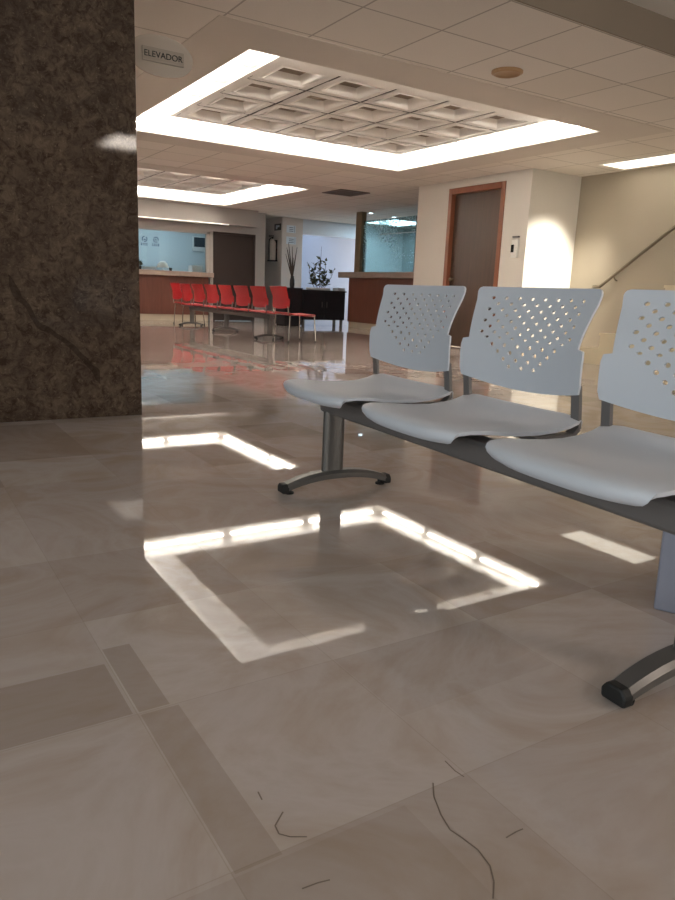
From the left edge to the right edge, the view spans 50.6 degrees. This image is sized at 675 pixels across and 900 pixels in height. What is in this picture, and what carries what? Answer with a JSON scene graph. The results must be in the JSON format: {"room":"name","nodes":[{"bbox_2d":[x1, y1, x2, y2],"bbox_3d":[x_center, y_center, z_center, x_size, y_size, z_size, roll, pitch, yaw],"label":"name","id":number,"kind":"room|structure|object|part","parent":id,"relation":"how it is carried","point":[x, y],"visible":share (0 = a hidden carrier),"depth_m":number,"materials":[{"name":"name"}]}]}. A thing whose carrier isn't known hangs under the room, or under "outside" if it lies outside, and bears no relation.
{"room":"lobby","nodes":[
{"label":"lobby","id":0,"kind":"room"},
{"bbox_2d":[0,0,141,422],"bbox_3d":[-3.274,-1.267,2.930,4.733,2.465,0.690,-5,15,-32],"label":"wall pillar","id":1,"kind":"structure","parent":0,"point":[70,340],"depth_m":3.72,"materials":[{"name":"brown stone"}]},
{"bbox_2d":[135,34,192,78],"bbox_3d":[-0.963,-2.150,3.900,0.364,0.210,0.040,-5,15,-32],"label":"sign","id":2,"kind":"object","parent":1,"relation":"attached to","point":[155,55],"visible":0.96,"depth_m":3.90,"materials":[{"name":"beige plastic"}]},
{"bbox_2d":[138,229,207,272],"bbox_3d":[-5.340,-4.172,15.693,6.700,2.455,2.300,-5,15,-32],"label":"wall","id":3,"kind":"structure","parent":0,"point":[174,248],"depth_m":17.51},
{"bbox_2d":[192,236,204,251],"bbox_3d":[-3.442,-5.152,17.851,0.380,0.350,0.055,-5,15,-32],"label":"wall screen","id":4,"kind":"object","parent":3,"relation":"attached to","point":[198,243],"visible":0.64,"depth_m":17.80,"materials":[{"name":"grey plastic"}]},
{"bbox_3d":[-3.428,-5.186,17.822,0.320,0.230,0.005,-5,15,-32],"label":"panel","id":5,"kind":"part","parent":4,"relation":"part of","materials":[{"name":"grey"}]},
{"bbox_2d":[138,213,265,320],"bbox_3d":[-4.623,-3.928,14.726,6.860,2.455,0.150,-5,15,-32],"label":"wall","id":6,"kind":"structure","parent":0,"point":[259,231],"depth_m":15.96,"materials":[{"name":"grey paint"}]},
{"bbox_2d":[138,226,209,272],"bbox_3d":[-5.087,-4.150,14.355,5.320,0.870,0.080,-5,15,-32],"label":"window","id":7,"kind":"structure","parent":6,"relation":"in","point":[207,233],"depth_m":15.56,"materials":[{"name":"paint"}]},
{"bbox_2d":[138,199,257,227],"bbox_3d":[-3.200,-5.014,15.062,3.200,0.365,0.360,-5,15,-32],"label":"trim","id":8,"kind":"structure","parent":6,"relation":"attached to","point":[244,218],"depth_m":15.03,"materials":[{"name":"grey paint"}]},
{"bbox_2d":[138,216,228,224],"bbox_3d":[-3.405,-4.766,14.764,2.500,0.023,0.015,-5,15,-32],"label":"trim","id":9,"kind":"structure","parent":8,"relation":"attached to","point":[138,216],"depth_m":14.85,"materials":[{"name":"white"}]},
{"bbox_2d":[213,231,255,320],"bbox_3d":[-2.355,-3.901,16.155,1.020,1.930,0.110,-5,15,-32],"label":"door","id":10,"kind":"structure","parent":6,"relation":"in","point":[233,253],"depth_m":16.08,"materials":[{"name":"brown wood"}]},
{"bbox_2d":[137,168,267,194],"bbox_3d":[-2.969,-4.766,12.407,3.125,0.104,2.620,-5,15,-32],"label":"ceiling","id":11,"kind":"structure","parent":0,"point":[152,178],"depth_m":12.84,"materials":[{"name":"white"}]},
{"bbox_2d":[264,217,302,319],"bbox_3d":[-1.368,-4.424,17.578,0.550,2.455,1.000,-5,15,-32],"label":"column","id":12,"kind":"structure","parent":0,"point":[276,273],"depth_m":17.15,"materials":[{"name":"paint"}]},
{"bbox_2d":[267,235,277,261],"bbox_3d":[-1.569,-4.831,17.104,0.222,0.598,0.170,-5,15,-32],"label":"fire extinguisher","id":13,"kind":"object","parent":12,"relation":"attached to","point":[272,249],"visible":1,"depth_m":17.07,"materials":[{"name":"silver metal"}]},
{"bbox_2d":[274,223,280,230],"bbox_3d":[-1.422,-5.309,16.995,0.010,0.150,0.340,-5,15,-32],"label":"sign","id":14,"kind":"object","parent":12,"relation":"attached to","point":[276,226],"visible":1,"depth_m":17.00,"materials":[{"name":"grey"}]},
{"bbox_2d":[286,236,295,244],"bbox_3d":[-1.103,-4.989,16.996,0.260,0.170,0.009,-5,15,-32],"label":"notice","id":15,"kind":"object","parent":12,"relation":"attached to","point":[292,240],"visible":0.93,"depth_m":16.99,"materials":[{"name":"white paper"}]},
{"bbox_2d":[286,225,295,232],"bbox_3d":[-1.101,-5.242,16.935,0.240,0.170,0.009,-5,15,-32],"label":"notice","id":16,"kind":"object","parent":12,"relation":"attached to","point":[290,228],"visible":1,"depth_m":16.93,"materials":[{"name":"white paper"}]},
{"bbox_2d":[301,235,354,318],"bbox_3d":[-0.497,-4.832,19.585,3.300,2.455,0.150,-5,15,-32],"label":"wall","id":17,"kind":"structure","parent":0,"point":[339,252],"depth_m":19.58,"materials":[{"name":"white paint"}]},
{"bbox_2d":[0,319,674,899],"bbox_3d":[-0.138,-0.991,8.167,17.500,0.120,24.000,-5,15,-32],"label":"floor","id":18,"kind":"structure","parent":0,"point":[185,637],"depth_m":1.49,"materials":[{"name":"stone"}]},
{"bbox_2d":[139,269,213,320],"bbox_3d":[-5.131,-3.219,14.612,5.265,1.040,0.690,-5,15,-32],"label":"reception desk","id":19,"kind":"object","parent":18,"relation":"on","point":[156,293],"depth_m":15.22,"materials":[{"name":"brown wood"}]},
{"bbox_2d":[142,266,155,269],"bbox_3d":[-4.043,-3.902,15.318,0.260,0.075,0.200,-5,15,-32],"label":"paper stack","id":20,"kind":"object","parent":19,"relation":"on","point":[143,267],"visible":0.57,"depth_m":15.23,"materials":[{"name":"white paper"}]},
{"bbox_2d":[157,261,168,269],"bbox_3d":[-3.794,-3.999,15.491,0.260,0.210,0.260,-5,15,-32],"label":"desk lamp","id":21,"kind":"object","parent":19,"relation":"on","point":[162,264],"visible":0.79,"depth_m":15.41,"materials":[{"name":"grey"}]},
{"bbox_2d":[139,269,213,277],"bbox_3d":[-5.112,-3.678,14.510,5.265,0.100,0.690,-5,15,-32],"label":"countertop","id":22,"kind":"structure","parent":19,"relation":"on","point":[141,271],"depth_m":15.16,"materials":[{"name":"grey stone"}]},
{"bbox_2d":[188,265,201,271],"bbox_3d":[-3.160,-4.026,15.874,0.240,0.150,0.230,-5,15,-32],"label":"box","id":23,"kind":"object","parent":19,"relation":"on","point":[191,268],"visible":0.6,"depth_m":15.78,"materials":[{"name":"grey"}]},
{"bbox_2d":[170,283,204,324],"bbox_3d":[-2.956,-2.871,14.026,0.563,0.791,0.531,-5,15,-32],"label":"chair","id":24,"kind":"object","parent":18,"relation":"on","point":[177,294],"visible":0.91,"depth_m":13.85,"materials":[{"name":"red plastic"}]},
{"bbox_3d":[-3.147,-3.084,13.851,0.090,0.314,0.531,-5,15,-32],"label":"backrest","id":25,"kind":"part","parent":24,"relation":"part of","materials":[{"name":"red plastic"}]},
{"bbox_2d":[179,283,288,338],"bbox_3d":[-1.867,-2.410,12.169,0.554,0.780,3.631,-5,15,-32],"label":"bench","id":26,"kind":"object","parent":18,"relation":"on","point":[187,295],"visible":0.98,"depth_m":11.76,"materials":[{"name":"red plastic"},{"name":"painted steel"}]},
{"bbox_3d":[-2.837,-2.938,13.297,0.090,0.314,0.531,-5,15,-32],"label":"backrest","id":27,"kind":"part","parent":26,"relation":"part of","materials":[{"name":"red plastic"}]},
{"bbox_3d":[-2.761,-2.546,13.552,0.088,0.234,0.034,-5,15,-32],"label":"support post","id":28,"kind":"part","parent":26,"relation":"part of","materials":[{"name":"grey metal"}]},
{"bbox_3d":[-2.509,-2.812,12.786,0.090,0.314,0.531,-5,15,-32],"label":"backrest","id":29,"kind":"part","parent":26,"relation":"part of","materials":[{"name":"red plastic"}]},
{"bbox_3d":[-2.321,-2.606,12.958,0.464,0.067,0.518,-5,15,-32],"label":"seat","id":30,"kind":"part","parent":26,"relation":"part of","materials":[{"name":"red plastic"}]},
{"bbox_3d":[-2.180,-2.685,12.276,0.090,0.314,0.531,-5,15,-32],"label":"backrest","id":31,"kind":"part","parent":26,"relation":"part of","materials":[{"name":"red plastic"}]},
{"bbox_3d":[-1.852,-2.558,11.765,0.090,0.314,0.531,-5,15,-32],"label":"backrest","id":32,"kind":"part","parent":26,"relation":"part of","materials":[{"name":"red plastic"}]},
{"bbox_3d":[-1.893,-2.211,12.202,0.088,0.234,0.034,-5,15,-32],"label":"support post","id":33,"kind":"part","parent":26,"relation":"part of","materials":[{"name":"grey metal"}]},
{"bbox_3d":[-1.665,-2.353,11.937,0.464,0.067,0.518,-5,15,-32],"label":"seat","id":34,"kind":"part","parent":26,"relation":"part of","materials":[{"name":"red plastic"}]},
{"bbox_3d":[-1.524,-2.432,11.255,0.090,0.314,0.531,-5,15,-32],"label":"backrest","id":35,"kind":"part","parent":26,"relation":"part of","materials":[{"name":"red plastic"}]},
{"bbox_3d":[-1.336,-2.227,11.426,0.464,0.067,0.518,-5,15,-32],"label":"seat","id":36,"kind":"part","parent":26,"relation":"part of","materials":[{"name":"red plastic"}]},
{"bbox_3d":[-1.196,-2.305,10.744,0.090,0.314,0.531,-5,15,-32],"label":"backrest","id":37,"kind":"part","parent":26,"relation":"part of","materials":[{"name":"red plastic"}]},
{"bbox_3d":[-1.024,-1.876,10.852,0.088,0.234,0.034,-5,15,-32],"label":"support post","id":38,"kind":"part","parent":26,"relation":"part of","materials":[{"name":"grey metal"}]},
{"bbox_3d":[-1.008,-2.100,10.916,0.464,0.067,0.518,-5,15,-32],"label":"seat","id":39,"kind":"part","parent":26,"relation":"part of","materials":[{"name":"red plastic"}]},
{"bbox_2d":[276,287,302,325],"bbox_3d":[-1.049,-3.090,15.363,0.430,0.795,0.450,-5,15,-32],"label":"base cabinet","id":40,"kind":"object","parent":18,"relation":"on","point":[294,294],"visible":0.51,"depth_m":15.20,"materials":[{"name":"black paint"}]},
{"bbox_2d":[286,242,296,287],"bbox_3d":[-0.993,-3.942,15.230,0.240,0.930,0.110,3,12,3],"label":"vase","id":41,"kind":"object","parent":40,"relation":"on","point":[291,267],"visible":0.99,"depth_m":15.23,"materials":[{"name":"black"}]},
{"bbox_2d":[274,812,306,836],"bbox_3d":[-0.072,0.534,1.010,0.033,0.001,0.061,-5,15,-32],"label":"crack","id":42,"kind":"object","parent":18,"relation":"on","point":[282,812],"depth_m":1.00,"materials":[{"name":"brown"}]},
{"bbox_2d":[270,286,315,342],"bbox_3d":[-0.658,-1.984,10.453,0.563,0.791,0.531,-5,15,-32],"label":"chair","id":43,"kind":"object","parent":18,"relation":"on","point":[283,301],"visible":1,"depth_m":10.28,"materials":[{"name":"red plastic"}]},
{"bbox_3d":[-0.921,-1.835,10.592,0.075,0.395,0.019,3,12,2],"label":"leg","id":44,"kind":"part","parent":43,"relation":"part of","materials":[{"name":"grey metal"}]},
{"bbox_3d":[-0.849,-2.198,10.277,0.090,0.314,0.531,-5,15,-32],"label":"backrest","id":45,"kind":"part","parent":43,"relation":"part of","materials":[{"name":"red plastic"}]},
{"bbox_3d":[-0.684,-1.744,10.224,0.019,0.395,0.075,7,13,22],"label":"leg","id":46,"kind":"part","parent":43,"relation":"part of","materials":[{"name":"grey metal"}]},
{"bbox_3d":[-0.655,-2.041,10.441,0.429,0.137,0.489,-5,15,-32],"label":"frame","id":47,"kind":"part","parent":43,"relation":"part of","materials":[{"name":"grey"}]},
{"bbox_3d":[-0.616,-1.990,10.479,0.464,0.067,0.518,-5,15,-32],"label":"seat","id":48,"kind":"part","parent":43,"relation":"part of","materials":[{"name":"red plastic"}]},
{"bbox_3d":[-0.342,-1.777,10.436,0.075,0.395,0.019,3,12,2],"label":"leg","id":49,"kind":"part","parent":43,"relation":"part of","materials":[{"name":"grey metal"}]},
{"bbox_2d":[302,879,329,888],"bbox_3d":[-0.027,0.557,0.915,0.039,0.001,0.008,-5,15,-32],"label":"crack","id":50,"kind":"object","parent":18,"relation":"on","point":[328,879],"depth_m":0.92,"materials":[{"name":"brown"}]},
{"bbox_2d":[301,290,346,325],"bbox_3d":[-0.391,-3.139,15.779,1.110,0.765,0.440,-5,15,-32],"label":"base cabinet","id":51,"kind":"object","parent":18,"relation":"on","point":[326,305],"visible":0.88,"depth_m":15.60,"materials":[{"name":"black paint"}]},
{"bbox_3d":[-0.521,-3.127,15.468,0.520,0.585,0.020,-5,15,-32],"label":"door","id":52,"kind":"part","parent":51,"relation":"part of","materials":[{"name":"black paint"}]},
{"bbox_2d":[306,247,334,290],"bbox_3d":[-0.420,-3.947,15.521,0.740,0.920,0.368,-5,15,-32],"label":"potted plant","id":53,"kind":"object","parent":51,"relation":"on","point":[313,278],"visible":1,"depth_m":15.57,"materials":[{"name":"green plant"}]},
{"bbox_3d":[-0.419,-3.528,15.641,0.520,0.050,0.180,-5,15,-32],"label":"planter","id":54,"kind":"part","parent":53,"relation":"part of","materials":[{"name":"grey"}]},
{"bbox_3d":[-0.064,-3.171,15.751,0.520,0.585,0.020,-5,15,-32],"label":"door","id":55,"kind":"part","parent":51,"relation":"part of","materials":[{"name":"black paint"}]},
{"bbox_2d":[333,288,344,290],"bbox_3d":[0.029,-3.570,15.882,0.180,0.065,0.220,-5,15,-32],"label":"paper stack","id":56,"kind":"object","parent":51,"relation":"on","point":[334,289],"visible":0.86,"depth_m":15.80,"materials":[{"name":"white paper"}]},
{"bbox_2d":[338,272,413,333],"bbox_3d":[1.412,-2.943,14.280,0.620,1.175,4.380,-5,15,-32],"label":"reception desk","id":57,"kind":"object","parent":18,"relation":"on","point":[365,294],"depth_m":15.02,"materials":[{"name":"brown wood"}]},
{"bbox_2d":[338,272,413,278],"bbox_3d":[1.434,-3.457,14.166,0.620,0.120,4.380,-5,15,-32],"label":"countertop","id":58,"kind":"structure","parent":57,"relation":"on","point":[340,274],"depth_m":14.59,"materials":[{"name":"grey stone"}]},
{"bbox_2d":[363,216,415,270],"bbox_3d":[1.028,-4.142,14.464,0.027,1.055,1.820,-5,15,-32],"label":"window","id":59,"kind":"structure","parent":57,"relation":"on","point":[384,221],"depth_m":14.38,"materials":[{"name":"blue glass"}]},
{"bbox_2d":[432,783,494,898],"bbox_3d":[0.173,0.544,1.009,0.076,0.001,0.210,-5,15,-32],"label":"crack","id":60,"kind":"object","parent":18,"relation":"on","point":[432,783],"depth_m":0.99,"materials":[{"name":"brown"}]},
{"bbox_2d":[278,285,674,707],"bbox_3d":[0.379,-0.090,2.108,0.558,0.780,1.765,-4,14,-28],"label":"bench","id":61,"kind":"object","parent":18,"relation":"on","point":[629,473],"visible":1,"depth_m":2.01,"materials":[{"name":"grey paint"}]},
{"bbox_3d":[-0.016,-0.033,2.714,0.088,0.234,0.034,-4,14,-28],"label":"support post","id":62,"kind":"part","parent":61,"relation":"part of","materials":[{"name":"grey metal"}]},
{"bbox_3d":[0.086,-0.222,2.635,0.464,0.067,0.518,-4,14,-28],"label":"seat","id":63,"kind":"part","parent":61,"relation":"part of","materials":[{"name":"grey plastic"}]},
{"bbox_3d":[0.299,-0.462,2.696,0.090,0.314,0.531,-4,14,-28],"label":"backrest","id":64,"kind":"part","parent":61,"relation":"part of","materials":[{"name":"grey plastic"}]},
{"bbox_3d":[0.369,-0.099,2.130,0.464,0.067,0.518,-4,14,-28],"label":"seat","id":65,"kind":"part","parent":61,"relation":"part of","materials":[{"name":"grey plastic"}]},
{"bbox_3d":[0.582,-0.339,2.191,0.090,0.314,0.530,-4,14,-28],"label":"backrest","id":66,"kind":"part","parent":61,"relation":"part of","materials":[{"name":"grey plastic"}]},
{"bbox_3d":[0.652,0.025,1.625,0.464,0.067,0.518,-4,14,-28],"label":"seat","id":67,"kind":"part","parent":61,"relation":"part of","materials":[{"name":"grey plastic"}]},
{"bbox_3d":[0.865,-0.215,1.686,0.090,0.314,0.531,-4,14,-28],"label":"backrest","id":68,"kind":"part","parent":61,"relation":"part of","materials":[{"name":"grey plastic"}]},
{"bbox_2d":[580,285,674,372],"bbox_3d":[4.153,-1.428,7.989,0.855,1.158,2.740,-5,15,-32],"label":"staircase","id":69,"kind":"structure","parent":18,"relation":"on","point":[592,355],"depth_m":8.64,"materials":[{"name":"beige stone"}]},
{"bbox_2d":[654,531,674,613],"bbox_3d":[0.985,0.274,1.778,0.332,0.262,0.258,9,14,29],"label":"storage box","id":70,"kind":"object","parent":18,"relation":"on","point":[664,600],"visible":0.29,"depth_m":1.75,"materials":[{"name":"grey plastic"}]},
{"bbox_2d":[303,219,403,271],"bbox_3d":[-0.611,-4.611,18.565,4.600,2.455,1.800,-5,15,-32],"label":"wall","id":71,"kind":"structure","parent":0,"point":[377,252],"depth_m":18.32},
{"bbox_2d":[169,55,551,154],"bbox_3d":[0.185,-3.554,7.521,3.125,0.104,2.620,-5,15,-32],"label":"ceiling","id":72,"kind":"structure","parent":0,"point":[280,95],"depth_m":7.32,"materials":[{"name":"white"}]},
{"bbox_2d":[136,49,600,170],"bbox_3d":[0.113,-3.562,7.460,3.862,0.397,3.382,-5,15,-32],"label":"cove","id":73,"kind":"object","parent":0,"point":[396,165],"visible":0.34,"depth_m":8.58,"materials":[{"name":"white paint"}]},
{"bbox_2d":[141,49,270,117],"bbox_3d":[-1.326,-3.359,6.585,0.443,0.112,3.354,-5,15,-32],"label":"light","id":74,"kind":"object","parent":73,"relation":"attached to","point":[250,58],"visible":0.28,"depth_m":6.53,"materials":[{"name":"white plastic"}]},
{"bbox_2d":[136,112,392,163],"bbox_3d":[-0.684,-3.803,8.710,3.578,0.112,0.353,-5,15,-32],"label":"light","id":75,"kind":"object","parent":73,"relation":"attached to","point":[165,116],"visible":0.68,"depth_m":8.71,"materials":[{"name":"white plastic"}]},
{"bbox_2d":[385,120,577,163],"bbox_3d":[1.625,-3.641,8.414,0.258,0.112,3.354,-5,15,-32],"label":"light","id":76,"kind":"object","parent":73,"relation":"attached to","point":[517,130],"visible":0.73,"depth_m":8.39,"materials":[{"name":"white plastic"}]},
{"bbox_2d":[134,0,674,228],"bbox_3d":[-2.243,-4.420,11.037,17.500,0.339,15.645,-5,15,-32],"label":"ceiling","id":77,"kind":"structure","parent":0,"point":[561,59],"depth_m":5.51,"materials":[{"name":"tile"}]},
{"bbox_2d":[138,185,307,205],"bbox_3d":[-3.063,-4.795,12.436,3.902,0.397,3.562,-5,15,-32],"label":"cove","id":78,"kind":"object","parent":77,"relation":"attached to","point":[222,200],"visible":0.2,"depth_m":14.23,"materials":[{"name":"white paint"}]},
{"bbox_2d":[138,186,218,200],"bbox_3d":[-3.860,-5.036,13.686,3.618,0.112,0.533,-5,15,-32],"label":"light","id":79,"kind":"object","parent":78,"relation":"attached to","point":[160,189],"visible":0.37,"depth_m":14.30,"materials":[{"name":"white"}]},
{"bbox_2d":[138,186,213,194],"bbox_3d":[-3.805,-5.088,13.708,3.131,0.015,0.533,-5,15,-32],"label":"diffuser","id":80,"kind":"object","parent":79,"relation":"attached to","point":[160,189],"depth_m":14.23,"materials":[{"name":"white plastic"}]},
{"bbox_2d":[212,184,291,200],"bbox_3d":[-1.555,-4.874,13.386,0.308,0.112,3.534,-5,15,-32],"label":"light","id":81,"kind":"object","parent":78,"relation":"attached to","point":[268,185],"visible":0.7,"depth_m":13.71,"materials":[{"name":"white plastic"}]},
{"bbox_2d":[212,184,276,196],"bbox_3d":[-1.553,-4.921,13.376,0.308,0.015,3.534,-5,15,-32],"label":"diffuser","id":82,"kind":"object","parent":81,"relation":"attached to","point":[265,186],"depth_m":13.80,"materials":[{"name":"white plastic"}]},
{"bbox_2d":[322,189,369,196],"bbox_3d":[0.142,-4.409,12.237,0.600,0.015,0.600,-5,15,-32],"label":"ceiling vent","id":83,"kind":"object","parent":77,"relation":"in","point":[343,192],"visible":1,"depth_m":12.21,"materials":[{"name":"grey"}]},
{"bbox_2d":[366,219,415,225],"bbox_3d":[1.424,-5.427,17.060,1.040,0.008,1.240,-5,15,-32],"label":"recessed light","id":84,"kind":"object","parent":77,"relation":"in","point":[407,222],"visible":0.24,"depth_m":17.06,"materials":[{"name":"white plastic"}]},
{"bbox_2d":[491,67,522,77],"bbox_3d":[1.278,-2.840,5.377,0.236,0.022,0.236,-5,15,-32],"label":"ceiling disc","id":85,"kind":"object","parent":77,"relation":"attached to","point":[501,72],"visible":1,"depth_m":5.36,"materials":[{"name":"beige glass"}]},
{"bbox_2d":[599,153,674,169],"bbox_3d":[3.767,-3.422,8.442,0.480,0.008,1.230,-5,15,-32],"label":"recessed light","id":86,"kind":"object","parent":77,"relation":"in","point":[666,158],"visible":1,"depth_m":8.56,"materials":[{"name":"white plastic"}]},
{"bbox_2d":[401,228,415,271],"bbox_3d":[2.238,-3.838,15.609,3.000,2.455,6.400,-5,15,-32],"label":"glass wall","id":87,"kind":"structure","parent":0,"point":[409,242],"depth_m":18.60,"materials":[{"name":"glass"}]},
{"bbox_2d":[354,212,366,271],"bbox_3d":[0.487,-4.439,15.275,0.120,1.240,0.210,-5,15,-32],"label":"trim","id":88,"kind":"structure","parent":87,"relation":"attached to","point":[361,217],"depth_m":15.22,"materials":[{"name":"brown wood"}]},
{"bbox_2d":[413,218,416,271],"bbox_3d":[1.527,-3.936,13.694,0.060,1.025,0.060,-5,15,-32],"label":"trim","id":89,"kind":"structure","parent":87,"relation":"attached to","point":[416,218],"depth_m":13.68,"materials":[{"name":"grey metal"}]},
{"bbox_2d":[411,168,540,347],"bbox_3d":[2.536,-2.788,10.918,1.590,2.455,2.370,-5,15,-32],"label":"wall","id":90,"kind":"structure","parent":0,"point":[522,186],"depth_m":9.84,"materials":[{"name":"beige paint"}]},
{"bbox_2d":[440,181,506,346],"bbox_3d":[1.989,-2.646,10.428,0.155,2.305,1.165,-5,15,-32],"label":"door","id":91,"kind":"structure","parent":90,"relation":"in","point":[475,215],"depth_m":10.42,"materials":[{"name":"brown wood"}]},
{"bbox_2d":[413,339,555,354],"bbox_3d":[2.214,-1.626,10.991,0.957,0.090,2.382,-5,15,-32],"label":"baseboard","id":92,"kind":"structure","parent":90,"relation":"attached to","point":[497,351],"depth_m":10.03,"materials":[{"name":"beige stone"}]},
{"bbox_2d":[510,239,519,257],"bbox_3d":[2.388,-2.712,9.608,0.048,0.240,0.110,-5,15,-32],"label":"terminal","id":93,"kind":"object","parent":90,"relation":"attached to","point":[515,242],"visible":1,"depth_m":9.58,"materials":[{"name":"white plastic"}]},
{"bbox_2d":[525,170,581,347],"bbox_3d":[2.978,-2.547,9.913,0.945,2.455,0.150,-5,15,-32],"label":"wall","id":94,"kind":"structure","parent":0,"point":[559,193],"depth_m":9.71,"materials":[{"name":"beige paint"}]},
{"bbox_2d":[565,164,674,349],"bbox_3d":[6.334,-1.571,5.403,0.150,2.770,11.230,-5,15,-32],"label":"wall","id":95,"kind":"structure","parent":0,"point":[620,214],"depth_m":9.32,"materials":[{"name":"paint"}]},
{"bbox_2d":[514,0,674,55],"bbox_3d":[1.900,-2.759,4.605,17.500,0.208,0.012,-5,15,-32],"label":"ceiling beam","id":96,"kind":"structure","parent":95,"relation":"attached to","point":[624,19],"depth_m":4.54,"materials":[{"name":"paint"}]},
{"bbox_2d":[592,225,674,287],"bbox_3d":[4.084,-2.729,8.634,0.099,1.545,2.232,-5,15,-32],"label":"handrail","id":97,"kind":"object","parent":95,"relation":"attached to","point":[671,229],"visible":1,"depth_m":9.09,"materials":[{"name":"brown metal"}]},
{"bbox_2d":[625,0,674,19],"bbox_3d":[4.115,-2.071,1.134,17.500,0.130,8.355,-5,15,-32],"label":"ceiling","id":98,"kind":"structure","parent":0,"point":[666,8],"depth_m":4.59,"materials":[{"name":"white paint"}]}
]}

